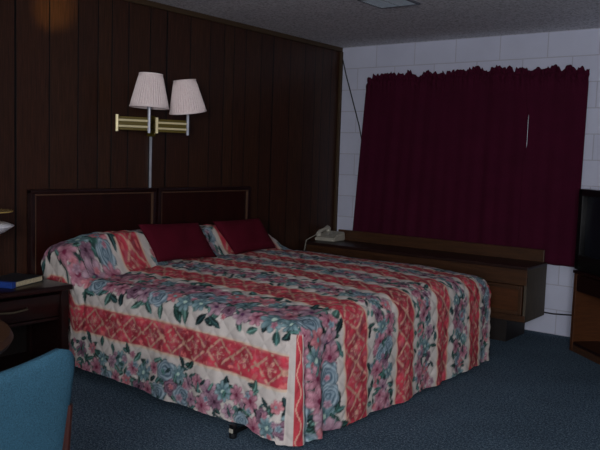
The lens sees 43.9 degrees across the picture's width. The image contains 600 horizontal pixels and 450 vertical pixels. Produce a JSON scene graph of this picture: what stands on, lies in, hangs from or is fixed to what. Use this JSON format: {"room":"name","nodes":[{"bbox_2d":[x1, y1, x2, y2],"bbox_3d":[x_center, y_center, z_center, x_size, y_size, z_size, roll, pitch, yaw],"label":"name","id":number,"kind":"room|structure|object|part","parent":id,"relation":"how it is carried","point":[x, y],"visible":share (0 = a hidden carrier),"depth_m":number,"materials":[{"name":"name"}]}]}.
{"room":"hotel room","nodes":[
{"label":"hotel room","id":0,"kind":"room"},
{"bbox_2d":[0,0,339,274],"bbox_3d":[-2.194,-0.295,4.106,0.150,2.440,8.200,6,6,37],"label":"wall","id":1,"kind":"structure","parent":0,"point":[268,125],"depth_m":5.41,"materials":[{"name":"brown wood"}]},
{"bbox_2d":[115,72,206,187],"bbox_3d":[-0.985,-0.639,5.173,0.421,0.784,0.669,6,6,37],"label":"wall lamp","id":2,"kind":"object","parent":1,"relation":"attached to","point":[149,92],"visible":1,"depth_m":5.14,"materials":[{"name":"gold metal"}]},
{"bbox_3d":[-1.118,-0.678,4.966,0.221,0.110,0.021,0,5,-17],"label":"arm rod","id":3,"kind":"part","parent":2,"relation":"part of","materials":[{"name":"gold metal"}]},
{"bbox_3d":[-1.061,-0.690,5.116,0.161,0.090,0.448,4,6,23],"label":"swing arm","id":4,"kind":"part","parent":2,"relation":"part of","materials":[{"name":"gold metal"}]},
{"bbox_3d":[-1.010,-0.788,4.991,0.265,0.008,0.265,7,6,37],"label":"shade trim","id":5,"kind":"part","parent":2,"relation":"part of","materials":[{"name":"beige fabric"}]},
{"bbox_3d":[-1.012,-0.733,4.996,0.030,0.230,0.032,6,6,37],"label":"lamp stem","id":6,"kind":"part","parent":2,"relation":"part of","materials":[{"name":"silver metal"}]},
{"bbox_3d":[-1.002,-0.897,4.983,0.260,0.226,0.260,7,6,37],"label":"lamp shade","id":7,"kind":"part","parent":2,"relation":"part of","materials":[{"name":"beige fabric"}]},
{"bbox_3d":[-1.084,-0.455,5.399,0.018,0.370,0.015,6,6,37],"label":"cord","id":8,"kind":"part","parent":2,"relation":"part of","materials":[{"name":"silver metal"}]},
{"bbox_3d":[-0.995,-1.006,4.974,0.161,0.008,0.161,7,6,37],"label":"shade trim","id":9,"kind":"part","parent":2,"relation":"part of","materials":[{"name":"beige fabric"}]},
{"bbox_3d":[-0.921,-0.702,5.309,0.223,0.090,0.144,0,5,-16],"label":"swing arm","id":10,"kind":"part","parent":2,"relation":"part of","materials":[{"name":"gold metal"}]},
{"bbox_3d":[-0.904,-0.696,5.244,0.228,0.110,0.021,0,5,-18],"label":"arm rod","id":11,"kind":"part","parent":2,"relation":"part of","materials":[{"name":"gold metal"}]},
{"bbox_3d":[-0.809,-1.012,5.219,0.161,0.008,0.161,7,18,37],"label":"shade trim","id":12,"kind":"part","parent":2,"relation":"part of","materials":[{"name":"beige fabric"}]},
{"bbox_3d":[-0.795,-0.751,5.278,0.030,0.230,0.032,6,6,37],"label":"lamp stem","id":13,"kind":"part","parent":2,"relation":"part of","materials":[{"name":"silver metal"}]},
{"bbox_3d":[-0.801,-0.906,5.246,0.260,0.226,0.260,7,18,37],"label":"lamp shade","id":14,"kind":"part","parent":2,"relation":"part of","materials":[{"name":"beige fabric"}]},
{"bbox_3d":[-0.794,-0.800,5.273,0.265,0.008,0.265,7,18,37],"label":"shade trim","id":15,"kind":"part","parent":2,"relation":"part of","materials":[{"name":"beige fabric"}]},
{"bbox_2d":[123,0,342,51],"bbox_3d":[-2.087,-1.483,3.947,0.022,0.040,8.200,6,6,37],"label":"trim","id":16,"kind":"structure","parent":1,"relation":"attached to","point":[161,6],"depth_m":5.92,"materials":[{"name":"brown wood"}]},
{"bbox_2d":[70,329,599,449],"bbox_3d":[-0.075,1.186,2.572,5.600,0.100,8.500,6,6,37],"label":"floor","id":17,"kind":"structure","parent":0,"point":[533,392],"depth_m":3.97,"materials":[{"name":"blue carpet"}]},
{"bbox_2d":[0,320,13,353],"bbox_3d":[-1.462,0.729,2.396,1.010,0.748,1.010,6,6,37],"label":"round table","id":18,"kind":"object","parent":17,"relation":"on","point":[6,334],"visible":1,"depth_m":2.47,"materials":[{"name":"brown wood"}]},
{"bbox_2d":[0,278,71,371],"bbox_3d":[-1.746,0.641,4.260,0.407,0.577,0.760,6,6,37],"label":"nightstand","id":19,"kind":"object","parent":17,"relation":"on","point":[37,314],"visible":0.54,"depth_m":4.40,"materials":[{"name":"brown wood"}]},
{"bbox_2d":[0,209,13,233],"bbox_3d":[-1.732,0.143,4.050,0.336,0.452,0.336,6,6,37],"label":"table lamp","id":20,"kind":"object","parent":19,"relation":"on","point":[4,226],"visible":1,"depth_m":4.01,"materials":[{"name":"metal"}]},
{"bbox_3d":[-1.728,0.024,4.039,0.336,0.081,0.336,6,6,37],"label":"lamp shade","id":21,"kind":"part","parent":20,"relation":"part of","materials":[{"name":"white glass"}]},
{"bbox_3d":[-1.899,0.612,4.376,0.015,0.485,0.670,6,6,37],"label":"panel","id":22,"kind":"part","parent":19,"relation":"part of","materials":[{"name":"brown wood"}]},
{"bbox_3d":[-1.599,0.482,4.137,0.035,0.021,0.211,6,6,37],"label":"handle","id":23,"kind":"part","parent":19,"relation":"part of","materials":[{"name":"gold metal"}]},
{"bbox_2d":[0,352,40,371],"bbox_3d":[-1.767,0.828,4.288,0.334,0.020,0.674,6,6,37],"label":"shelf","id":24,"kind":"object","parent":19,"relation":"attached to","point":[8,360],"depth_m":4.48,"materials":[{"name":"brown wood"}]},
{"bbox_2d":[0,273,42,288],"bbox_3d":[-1.687,0.325,4.369,0.212,0.035,0.301,3,5,15],"label":"book","id":25,"kind":"object","parent":19,"relation":"on","point":[12,280],"visible":1,"depth_m":4.34,"materials":[{"name":"paper"}]},
{"bbox_3d":[-1.677,0.625,4.642,0.050,0.546,0.050,6,6,37],"label":"leg","id":26,"kind":"part","parent":19,"relation":"part of","materials":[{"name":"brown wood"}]},
{"bbox_3d":[-1.623,0.485,4.155,0.030,0.130,0.638,6,6,37],"label":"drawer","id":27,"kind":"part","parent":19,"relation":"part of","materials":[{"name":"brown wood"}]},
{"bbox_2d":[8,316,58,327],"bbox_3d":[-1.758,0.554,4.264,0.334,0.020,0.674,6,6,37],"label":"shelf","id":28,"kind":"object","parent":19,"relation":"attached to","point":[27,321],"depth_m":4.27,"materials":[{"name":"brown wood"}]},
{"bbox_3d":[-1.554,0.608,4.552,0.350,0.485,0.024,6,6,37],"label":"panel","id":29,"kind":"part","parent":19,"relation":"part of","materials":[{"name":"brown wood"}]},
{"bbox_3d":[-1.415,0.651,4.442,0.050,0.546,0.050,6,6,37],"label":"leg","id":30,"kind":"part","parent":19,"relation":"part of","materials":[{"name":"brown wood"}]},
{"bbox_2d":[0,348,74,449],"bbox_3d":[-0.899,0.740,1.807,0.546,0.877,0.510,4,6,26],"label":"dining chair","id":31,"kind":"object","parent":17,"relation":"on","point":[36,409],"visible":1,"depth_m":1.79,"materials":[{"name":"teal fabric"}]},
{"bbox_3d":[-0.597,0.816,1.927,0.097,0.724,0.038,4,6,26],"label":"leg","id":32,"kind":"part","parent":31,"relation":"part of","materials":[{"name":"brown wood"}]},
{"bbox_2d":[27,188,156,277],"bbox_3d":[-1.387,0.310,5.076,0.049,1.116,1.030,6,6,37],"label":"headboard","id":33,"kind":"object","parent":17,"relation":"on","point":[54,216],"visible":0.41,"depth_m":4.92,"materials":[{"name":"brown wood"}]},
{"bbox_2d":[157,186,250,224],"bbox_3d":[-0.755,0.257,5.898,0.049,1.116,1.022,6,6,37],"label":"headboard","id":34,"kind":"object","parent":17,"relation":"on","point":[202,205],"visible":0.38,"depth_m":5.83,"materials":[{"name":"brown wood"}]},
{"bbox_2d":[229,424,247,438],"bbox_3d":[-0.325,0.651,4.880,1.870,0.540,2.075,6,6,37],"label":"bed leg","id":35,"kind":"object","parent":17,"relation":"on","point":[233,430],"visible":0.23,"depth_m":3.61,"materials":[{"name":"black plastic"}]},
{"bbox_2d":[41,224,490,445],"bbox_3d":[-0.134,0.495,4.927,2.121,0.830,2.285,6,6,37],"label":"bedspread","id":36,"kind":"object","parent":35,"relation":"on","point":[289,346],"visible":0.93,"depth_m":4.12,"materials":[{"name":"fabric"}]},
{"bbox_2d":[138,222,216,261],"bbox_3d":[-0.818,0.108,5.018,0.183,0.250,0.580,6,6,37],"label":"throw cushion","id":37,"kind":"object","parent":36,"relation":"on","point":[168,242],"visible":1,"depth_m":4.95,"materials":[{"name":"red fabric"}]},
{"bbox_2d":[213,218,275,254],"bbox_3d":[-0.409,0.081,5.571,0.183,0.238,0.545,6,6,37],"label":"throw cushion","id":38,"kind":"object","parent":36,"relation":"on","point":[245,235],"visible":1,"depth_m":5.51,"materials":[{"name":"red fabric"}]},
{"bbox_2d":[306,229,546,341],"bbox_3d":[1.008,0.476,6.443,2.098,0.698,0.439,6,6,37],"label":"dresser","id":39,"kind":"object","parent":17,"relation":"on","point":[515,277],"visible":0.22,"depth_m":6.02,"materials":[{"name":"brown wood"}]},
{"bbox_2d":[304,225,344,250],"bbox_3d":[0.227,0.162,7.001,0.238,0.296,0.394,5,6,33],"label":"telephone","id":40,"kind":"object","parent":39,"relation":"on","point":[327,235],"visible":0.89,"depth_m":7.03,"materials":[{"name":"beige plastic"}]},
{"bbox_3d":[0.893,0.320,6.274,2.095,0.121,0.020,6,6,37],"label":"rail","id":41,"kind":"part","parent":39,"relation":"part of","materials":[{"name":"brown wood"}]},
{"bbox_3d":[1.492,0.559,5.806,0.486,0.227,0.011,6,6,37],"label":"drawer frame","id":42,"kind":"part","parent":39,"relation":"part of","materials":[{"name":"brown wood"}]},
{"bbox_3d":[1.501,0.558,5.818,0.486,0.227,0.020,6,6,37],"label":"drawer","id":43,"kind":"part","parent":39,"relation":"part of","materials":[{"name":"brown wood"}]},
{"bbox_3d":[0.883,0.637,6.303,2.095,0.050,0.020,6,6,37],"label":"rail","id":44,"kind":"part","parent":39,"relation":"part of","materials":[{"name":"brown wood"}]},
{"bbox_3d":[1.836,0.533,5.822,0.020,0.404,0.421,6,6,37],"label":"panel","id":45,"kind":"part","parent":39,"relation":"part of","materials":[{"name":"grey laminate"}]},
{"bbox_2d":[569,270,599,364],"bbox_3d":[2.345,0.679,5.176,0.512,0.605,0.884,1,5,-10],"label":"stand","id":46,"kind":"object","parent":17,"relation":"on","point":[585,319],"visible":1,"depth_m":5.54,"materials":[{"name":"brown wood"}]},
{"bbox_2d":[573,341,599,356],"bbox_3d":[2.334,0.920,5.197,0.480,0.020,0.820,1,5,-10],"label":"shelf","id":47,"kind":"object","parent":46,"relation":"attached to","point":[589,348],"depth_m":5.42,"materials":[{"name":"brown wood"}]},
{"bbox_2d":[574,189,599,275],"bbox_3d":[2.332,0.068,5.233,0.420,0.600,0.740,1,5,-10],"label":"television","id":48,"kind":"object","parent":46,"relation":"on","point":[587,252],"visible":1,"depth_m":5.45,"materials":[{"name":"black plastic"}]},
{"bbox_3d":[2.288,0.651,5.591,0.487,0.583,0.020,1,5,-10],"label":"panel","id":49,"kind":"part","parent":46,"relation":"part of","materials":[{"name":"brown wood"}]},
{"bbox_3d":[2.117,0.463,5.117,0.018,0.120,0.788,1,5,-10],"label":"drawer","id":50,"kind":"part","parent":46,"relation":"part of","materials":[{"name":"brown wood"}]},
{"bbox_2d":[149,0,599,47],"bbox_3d":[0.008,-1.343,2.347,5.600,0.100,8.500,6,6,37],"label":"ceiling","id":51,"kind":"structure","parent":0,"point":[339,23],"depth_m":5.58,"materials":[{"name":"paint"}]},
{"bbox_2d":[357,0,419,8],"bbox_3d":[0.601,-1.504,5.025,0.310,0.014,0.310,6,6,37],"label":"ceiling vent","id":52,"kind":"object","parent":51,"relation":"in","point":[382,4],"visible":1,"depth_m":5.05,"materials":[{"name":"white metal"}]},
{"bbox_2d":[337,28,599,336],"bbox_3d":[2.507,-0.290,5.766,5.600,2.440,0.150,6,6,37],"label":"wall","id":53,"kind":"structure","parent":0,"point":[581,47],"depth_m":6.26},
{"bbox_2d":[333,52,342,230],"bbox_3d":[0.362,-0.475,7.288,0.030,2.400,0.030,6,6,37],"label":"trim","id":54,"kind":"structure","parent":53,"relation":"attached to","point":[341,53],"depth_m":7.25,"materials":[{"name":"brown wood"}]},
{"bbox_2d":[342,58,360,136],"bbox_3d":[0.499,-1.211,7.138,0.299,0.903,0.013,6,6,38],"label":"cable","id":55,"kind":"object","parent":53,"relation":"attached to","point":[342,58],"visible":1,"depth_m":7.13,"materials":[{"name":"black plastic"}]},
{"bbox_2d":[352,65,528,246],"bbox_3d":[1.188,-0.583,6.604,1.669,1.601,0.042,6,6,37],"label":"curtain","id":56,"kind":"object","parent":53,"relation":"hanging from","point":[441,156],"visible":0.94,"depth_m":6.54,"materials":[{"name":"red fabric"}]},
{"bbox_2d":[518,64,589,266],"bbox_3d":[2.021,-0.478,5.965,0.484,1.602,0.041,6,6,36],"label":"curtain","id":57,"kind":"object","parent":53,"relation":"hanging from","point":[556,101],"visible":0.96,"depth_m":5.96,"materials":[{"name":"red fabric"}]},
{"bbox_2d":[544,312,571,315],"bbox_3d":[2.109,0.714,6.015,0.572,0.040,0.020,6,6,38],"label":"power cord","id":58,"kind":"object","parent":53,"relation":"attached to","point":[544,312],"visible":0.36,"depth_m":6.03,"materials":[{"name":"black plastic"}]}
]}

